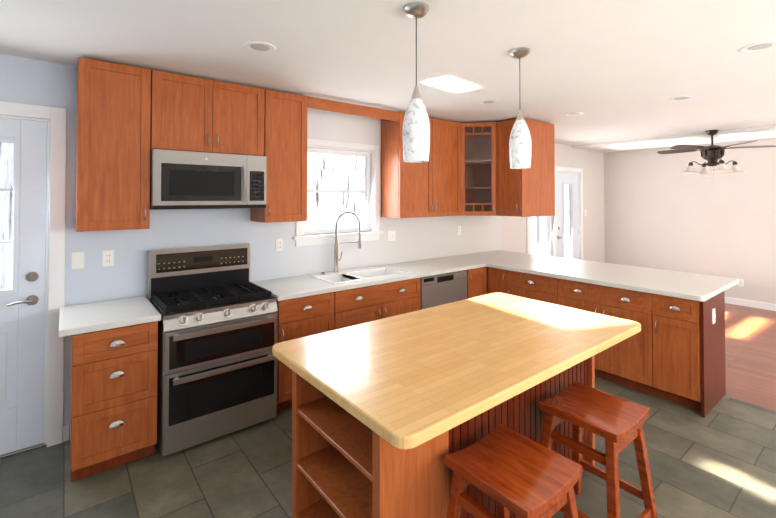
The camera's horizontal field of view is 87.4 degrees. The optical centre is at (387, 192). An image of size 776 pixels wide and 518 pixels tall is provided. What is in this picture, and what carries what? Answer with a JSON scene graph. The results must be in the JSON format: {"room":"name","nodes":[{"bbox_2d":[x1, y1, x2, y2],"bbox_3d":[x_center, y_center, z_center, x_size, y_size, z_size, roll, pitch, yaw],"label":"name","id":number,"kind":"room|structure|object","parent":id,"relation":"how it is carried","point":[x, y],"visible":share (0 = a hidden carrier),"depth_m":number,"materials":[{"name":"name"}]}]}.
{"room":"kitchen","nodes":[
{"label":"kitchen","id":0,"kind":"room"},
{"bbox_2d":[0,54,604,439],"bbox_3d":[0.450,0.464,4.986,9.500,2.640,0.120,1,-1,-39],"label":"wall","id":1,"kind":"structure","parent":0,"point":[34,82],"depth_m":3.63,"materials":[{"name":"paint"}]},
{"bbox_2d":[0,118,46,454],"bbox_3d":[-2.636,0.592,2.454,0.870,2.155,0.108,1,-1,-39],"label":"door","id":2,"kind":"structure","parent":1,"relation":"in","point":[22,341],"depth_m":2.67,"materials":[{"name":"white wood"}]},
{"bbox_2d":[0,101,66,459],"bbox_3d":[-2.666,0.553,2.491,1.070,2.275,0.138,1,-1,-39],"label":"door frame","id":3,"kind":"structure","parent":1,"relation":"attached to","point":[55,277],"depth_m":2.74,"materials":[{"name":"white wood"}]},
{"bbox_2d":[71,252,83,268],"bbox_3d":[-2.156,0.469,2.826,0.070,0.114,0.015,1,-1,-39],"label":"light switch","id":4,"kind":"object","parent":1,"relation":"attached to","point":[78,259],"depth_m":2.83,"materials":[{"name":"white plastic"}]},
{"bbox_2d":[102,250,113,266],"bbox_3d":[-2.022,0.471,2.936,0.070,0.114,0.008,1,-1,-39],"label":"outlet","id":5,"kind":"object","parent":1,"relation":"attached to","point":[107,255],"depth_m":2.93,"materials":[{"name":"white plastic"}]},
{"bbox_2d":[75,57,154,231],"bbox_3d":[-1.912,-0.308,2.828,0.406,1.115,0.327,1,-1,-39],"label":"upper cabinet","id":6,"kind":"object","parent":1,"relation":"attached to","point":[128,118],"depth_m":2.70,"materials":[{"name":"brown wood"}]},
{"bbox_2d":[155,70,222,153],"bbox_3d":[-1.568,-0.584,3.105,0.464,0.557,0.327,1,-1,-39],"label":"upper cabinet","id":7,"kind":"object","parent":1,"relation":"attached to","point":[188,109],"depth_m":2.98,"materials":[{"name":"brown wood"}]},
{"bbox_2d":[150,149,266,209],"bbox_3d":[-1.398,-0.089,3.164,0.806,0.420,0.436,1,-1,-39],"label":"microwave","id":8,"kind":"object","parent":7,"relation":"attached to","point":[189,180],"visible":0.98,"depth_m":3.00,"materials":[{"name":"silver metal"}]},
{"bbox_2d":[223,82,266,156],"bbox_3d":[-1.296,-0.581,3.322,0.465,0.557,0.327,1,-1,-39],"label":"upper cabinet","id":9,"kind":"object","parent":1,"relation":"attached to","point":[244,107],"depth_m":3.24,"materials":[{"name":"brown wood"}]},
{"bbox_2d":[276,239,282,250],"bbox_3d":[-1.001,0.479,3.749,0.070,0.114,0.008,1,-1,-39],"label":"outlet","id":10,"kind":"object","parent":1,"relation":"attached to","point":[279,242],"depth_m":3.75,"materials":[{"name":"white plastic"}]},
{"bbox_2d":[250,90,310,222],"bbox_3d":[-0.985,-0.305,3.566,0.450,1.102,0.327,1,-1,-39],"label":"upper cabinet","id":11,"kind":"object","parent":1,"relation":"attached to","point":[286,182],"depth_m":3.46,"materials":[{"name":"brown wood"}]},
{"bbox_2d":[292,138,382,246],"bbox_3d":[-0.512,-0.007,4.194,1.050,1.040,0.168,1,-1,-39],"label":"window","id":12,"kind":"structure","parent":1,"relation":"in","point":[371,155],"depth_m":4.26,"materials":[{"name":"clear glass"}]},
{"bbox_2d":[387,231,395,240],"bbox_3d":[0.042,0.482,4.575,0.116,0.114,0.015,1,-1,-39],"label":"outlet","id":13,"kind":"object","parent":1,"relation":"attached to","point":[391,235],"depth_m":4.57,"materials":[{"name":"white plastic"}]},
{"bbox_2d":[379,111,426,217],"bbox_3d":[0.231,-0.289,4.533,0.537,1.108,0.327,1,-1,-39],"label":"upper cabinet","id":14,"kind":"object","parent":1,"relation":"attached to","point":[403,184],"depth_m":4.35,"materials":[{"name":"brown wood"}]},
{"bbox_2d":[427,117,466,216],"bbox_3d":[0.586,-0.286,4.794,0.577,1.108,0.361,1,-1,-39],"label":"upper cabinet","id":15,"kind":"object","parent":1,"relation":"attached to","point":[445,164],"depth_m":4.67,"materials":[{"name":"brown wood"}]},
{"bbox_2d":[457,226,460,234],"bbox_3d":[0.928,0.484,5.284,0.070,0.114,0.008,1,-1,-39],"label":"outlet","id":16,"kind":"object","parent":1,"relation":"attached to","point":[458,227],"depth_m":5.28,"materials":[{"name":"white plastic"}]},
{"bbox_2d":[463,122,494,212],"bbox_3d":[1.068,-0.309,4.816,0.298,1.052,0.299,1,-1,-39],"label":"upper cabinet","id":17,"kind":"object","parent":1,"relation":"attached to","point":[478,138],"depth_m":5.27,"materials":[{"name":"brown wood"}]},
{"bbox_2d":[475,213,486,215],"bbox_3d":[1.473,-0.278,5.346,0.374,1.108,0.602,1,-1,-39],"label":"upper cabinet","id":18,"kind":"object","parent":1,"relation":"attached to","point":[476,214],"depth_m":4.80,"materials":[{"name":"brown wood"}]},
{"bbox_2d":[487,118,554,216],"bbox_3d":[1.623,-0.284,4.878,0.742,1.108,0.390,1,-1,-39],"label":"upper cabinet","id":19,"kind":"object","parent":1,"relation":"attached to","point":[530,192],"depth_m":4.73,"materials":[{"name":"brown wood"}]},
{"bbox_2d":[526,166,582,259],"bbox_3d":[2.784,0.651,6.828,1.760,2.195,0.138,1,-1,-39],"label":"door frame","id":20,"kind":"structure","parent":1,"relation":"attached to","point":[579,171],"depth_m":6.74,"materials":[{"name":"white wood"}]},
{"bbox_2d":[557,172,578,259],"bbox_3d":[3.126,0.689,7.040,0.800,2.085,0.108,1,-1,-39],"label":"door","id":21,"kind":"structure","parent":1,"relation":"in","point":[570,179],"depth_m":7.11,"materials":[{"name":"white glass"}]},
{"bbox_2d":[0,376,775,517],"bbox_3d":[0.627,1.709,1.647,5.640,0.060,5.300,1,-1,-39],"label":"floor","id":22,"kind":"structure","parent":0,"point":[718,460],"depth_m":2.42,"materials":[{"name":"tile"}]},
{"bbox_2d":[70,321,157,481],"bbox_3d":[-1.821,1.254,2.682,0.432,0.878,0.631,1,-1,-39],"label":"base cabinet","id":23,"kind":"object","parent":22,"relation":"on","point":[113,372],"depth_m":2.43,"materials":[{"name":"brown wood"}]},
{"bbox_2d":[59,296,160,336],"bbox_3d":[-1.836,0.792,2.671,0.502,0.036,0.637,1,-1,-39],"label":"countertop","id":24,"kind":"structure","parent":23,"relation":"on","point":[91,317],"depth_m":2.55,"materials":[{"name":"white stone"}]},
{"bbox_2d":[147,243,277,455],"bbox_3d":[-1.305,1.065,3.031,0.756,1.265,0.712,1,-1,-39],"label":"range","id":25,"kind":"object","parent":22,"relation":"on","point":[215,307],"visible":1,"depth_m":2.83,"materials":[{"name":"silver metal"}]},
{"bbox_2d":[276,291,341,410],"bbox_3d":[-0.808,1.265,3.488,0.557,0.878,0.631,1,-1,-39],"label":"base cabinet","id":26,"kind":"object","parent":22,"relation":"on","point":[300,317],"depth_m":3.20,"materials":[{"name":"brown wood"}]},
{"bbox_2d":[342,283,420,327],"bbox_3d":[-0.278,1.359,3.909,1.040,0.700,0.631,1,-1,-39],"label":"base cabinet","id":27,"kind":"object","parent":22,"relation":"on","point":[361,305],"depth_m":3.65,"materials":[{"name":"brown wood"}]},
{"bbox_2d":[292,356,594,517],"bbox_3d":[0.401,1.254,2.279,1.690,0.866,0.739,1,-1,-39],"label":"kitchen island","id":28,"kind":"object","parent":22,"relation":"on","point":[340,470],"depth_m":1.86,"materials":[{"name":"brown wood"}]},
{"bbox_2d":[272,292,640,455],"bbox_3d":[0.463,0.797,2.251,1.900,0.044,1.050,1,-1,-39],"label":"island countertop","id":29,"kind":"structure","parent":28,"relation":"on","point":[412,379],"depth_m":1.91,"materials":[{"name":"beige wood"}]},
{"bbox_2d":[421,270,466,309],"bbox_3d":[0.403,1.279,4.450,0.682,0.874,0.624,1,-1,-39],"label":"dishwasher","id":30,"kind":"object","parent":22,"relation":"on","point":[442,289],"visible":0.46,"depth_m":4.19,"materials":[{"name":"silver metal"}]},
{"bbox_2d":[467,268,481,298],"bbox_3d":[0.800,1.282,4.768,0.318,0.878,0.631,1,-1,-39],"label":"base cabinet","id":31,"kind":"object","parent":22,"relation":"on","point":[474,276],"depth_m":4.50,"materials":[{"name":"brown wood"}]},
{"bbox_2d":[494,268,501,292],"bbox_3d":[1.460,1.281,4.701,0.581,0.878,0.335,1,-1,-39],"label":"base cabinet","id":32,"kind":"object","parent":22,"relation":"on","point":[497,272],"depth_m":4.54,"materials":[{"name":"brown wood"}]},
{"bbox_2d":[252,211,535,300],"bbox_3d":[0.379,0.648,4.433,3.592,0.931,0.646,1,-1,-39],"label":"countertop","id":33,"kind":"structure","parent":32,"relation":"on","point":[286,288],"depth_m":3.98,"materials":[{"name":"white stone"}]},
{"bbox_2d":[333,211,360,272],"bbox_3d":[-0.409,0.480,4.072,0.318,0.605,0.062,1,-1,-39],"label":"faucet","id":34,"kind":"object","parent":33,"relation":"on","point":[336,243],"depth_m":4.01,"materials":[{"name":"silver metal"}]},
{"bbox_2d":[307,266,410,283],"bbox_3d":[-0.272,0.875,3.943,0.880,0.228,0.495,1,-1,-39],"label":"sink","id":35,"kind":"object","parent":33,"relation":"in","point":[375,272],"depth_m":3.94,"materials":[{"name":"white ceramic"}]},
{"bbox_2d":[487,255,738,300],"bbox_3d":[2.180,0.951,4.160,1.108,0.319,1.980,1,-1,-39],"label":"countertop","id":36,"kind":"structure","parent":32,"relation":"on","point":[684,285],"depth_m":3.88,"materials":[{"name":"white stone"}]},
{"bbox_2d":[444,424,581,517],"bbox_3d":[0.484,1.361,1.582,0.479,0.634,0.430,1,-1,-39],"label":"stool","id":37,"kind":"object","parent":22,"relation":"on","point":[507,469],"visible":1,"depth_m":1.55,"materials":[{"name":"brown wood"}]},
{"bbox_2d":[502,269,549,302],"bbox_3d":[1.709,1.277,4.389,0.581,0.878,0.699,1,-1,-39],"label":"base cabinet","id":38,"kind":"object","parent":22,"relation":"on","point":[531,286],"depth_m":4.25,"materials":[{"name":"brown wood"}]},
{"bbox_2d":[550,277,641,391],"bbox_3d":[2.145,1.269,3.841,0.581,0.878,0.939,1,-1,-39],"label":"base cabinet","id":39,"kind":"object","parent":22,"relation":"on","point":[621,363],"depth_m":3.59,"materials":[{"name":"brown wood"}]},
{"bbox_2d":[538,381,657,517],"bbox_3d":[1.017,1.367,2.013,0.479,0.634,0.430,1,-1,-39],"label":"stool","id":40,"kind":"object","parent":22,"relation":"on","point":[616,422],"visible":0.77,"depth_m":1.97,"materials":[{"name":"brown wood"}]},
{"bbox_2d":[642,291,725,417],"bbox_3d":[2.498,1.264,3.417,0.605,0.878,0.403,1,-1,-39],"label":"base cabinet","id":41,"kind":"object","parent":22,"relation":"on","point":[673,350],"depth_m":3.23,"materials":[{"name":"brown wood"}]},
{"bbox_2d":[712,308,715,323],"bbox_3d":[2.596,0.980,3.230,0.070,0.114,0.015,1,-1,-39],"label":"outlet","id":42,"kind":"object","parent":41,"relation":"attached to","point":[713,310],"depth_m":3.22,"materials":[{"name":"white plastic"}]},
{"bbox_2d":[0,0,775,145],"bbox_3d":[2.131,-0.935,2.892,9.700,0.100,5.520,1,-1,-39],"label":"ceiling","id":43,"kind":"structure","parent":0,"point":[616,70],"depth_m":2.57,"materials":[{"name":"paint"}]},
{"bbox_2d":[243,41,276,53],"bbox_3d":[-0.780,-0.887,2.479,0.193,0.006,0.193,0,-1,7],"label":"recessed light","id":44,"kind":"object","parent":43,"relation":"in","point":[259,47],"depth_m":2.48,"materials":[{"name":"white plastic"}]},
{"bbox_2d":[402,2,429,162],"bbox_3d":[0.137,-0.524,1.964,0.134,0.744,0.134,1,-1,-39],"label":"pendant light","id":45,"kind":"object","parent":43,"relation":"hanging from","point":[416,135],"visible":1,"depth_m":1.92,"materials":[{"name":"white glass"}]},
{"bbox_2d":[478,99,498,104],"bbox_3d":[0.962,-0.868,3.878,0.193,0.006,0.193,0,-1,7],"label":"recessed light","id":46,"kind":"object","parent":43,"relation":"in","point":[489,101],"depth_m":3.86,"materials":[{"name":"white plastic"}]},
{"bbox_2d":[509,47,531,168],"bbox_3d":[0.824,-0.522,2.537,0.134,0.734,0.134,1,-1,-39],"label":"pendant light","id":47,"kind":"object","parent":43,"relation":"hanging from","point":[520,145],"visible":1,"depth_m":2.49,"materials":[{"name":"white glass"}]},
{"bbox_2d":[564,112,583,115],"bbox_3d":[2.029,-0.861,4.433,0.193,0.006,0.193,0,-1,7],"label":"recessed light","id":48,"kind":"object","parent":43,"relation":"in","point":[572,113],"depth_m":4.44,"materials":[{"name":"white plastic"}]},
{"bbox_2d":[572,125,775,152],"bbox_3d":[5.365,-0.833,5.452,1.250,0.034,5.300,1,-1,-39],"label":"ceiling beam","id":49,"kind":"structure","parent":43,"relation":"attached to","point":[746,134],"depth_m":6.22,"materials":[{"name":"paint"}]},
{"bbox_2d":[669,96,694,100],"bbox_3d":[2.704,-0.870,3.744,0.193,0.006,0.193,0,-1,7],"label":"recessed light","id":50,"kind":"object","parent":43,"relation":"in","point":[681,98],"depth_m":3.74,"materials":[{"name":"white plastic"}]},
{"bbox_2d":[657,130,775,182],"bbox_3d":[4.393,-0.496,5.549,1.293,0.704,1.272,1,-1,-39],"label":"ceiling fan","id":51,"kind":"object","parent":43,"relation":"hanging from","point":[711,154],"visible":1,"depth_m":5.44,"materials":[{"name":"brown metal"}]},
{"bbox_2d":[739,41,775,52],"bbox_3d":[2.261,-0.887,2.471,0.193,0.006,0.193,0,-1,7],"label":"recessed light","id":52,"kind":"object","parent":43,"relation":"in","point":[766,45],"depth_m":2.48,"materials":[{"name":"white plastic"}]},
{"bbox_2d":[604,138,775,303],"bbox_3d":[5.887,0.475,5.862,0.100,2.640,5.520,1,-1,-39],"label":"wall","id":53,"kind":"structure","parent":0,"point":[661,211],"depth_m":6.74,"materials":[{"name":"paint"}]},
{"bbox_2d":[738,279,743,286],"bbox_3d":[5.464,1.387,6.294,0.008,0.114,0.070,1,-1,-39],"label":"outlet","id":54,"kind":"object","parent":53,"relation":"attached to","point":[741,281],"depth_m":6.28,"materials":[{"name":"white plastic"}]},
{"bbox_2d":[725,297,775,310],"bbox_3d":[5.848,1.685,5.803,0.014,0.100,5.299,1,-1,-39],"label":"baseboard","id":55,"kind":"structure","parent":53,"relation":"attached to","point":[750,303],"depth_m":6.19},
{"bbox_2d":[724,303,775,410],"bbox_3d":[4.344,1.748,4.604,3.860,0.060,5.300,1,-1,-39],"label":"floor","id":56,"kind":"structure","parent":0,"point":[750,353],"depth_m":4.29,"materials":[{"name":"brown wood"}]},
{"label":"outside","id":57,"kind":"structure","parent":0,"visible":0},
{"bbox_2d":[0,142,569,289],"bbox_3d":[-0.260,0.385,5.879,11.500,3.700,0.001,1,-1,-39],"label":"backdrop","id":58,"kind":"structure","parent":57,"point":[309,222],"depth_m":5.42,"materials":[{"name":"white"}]}
]}

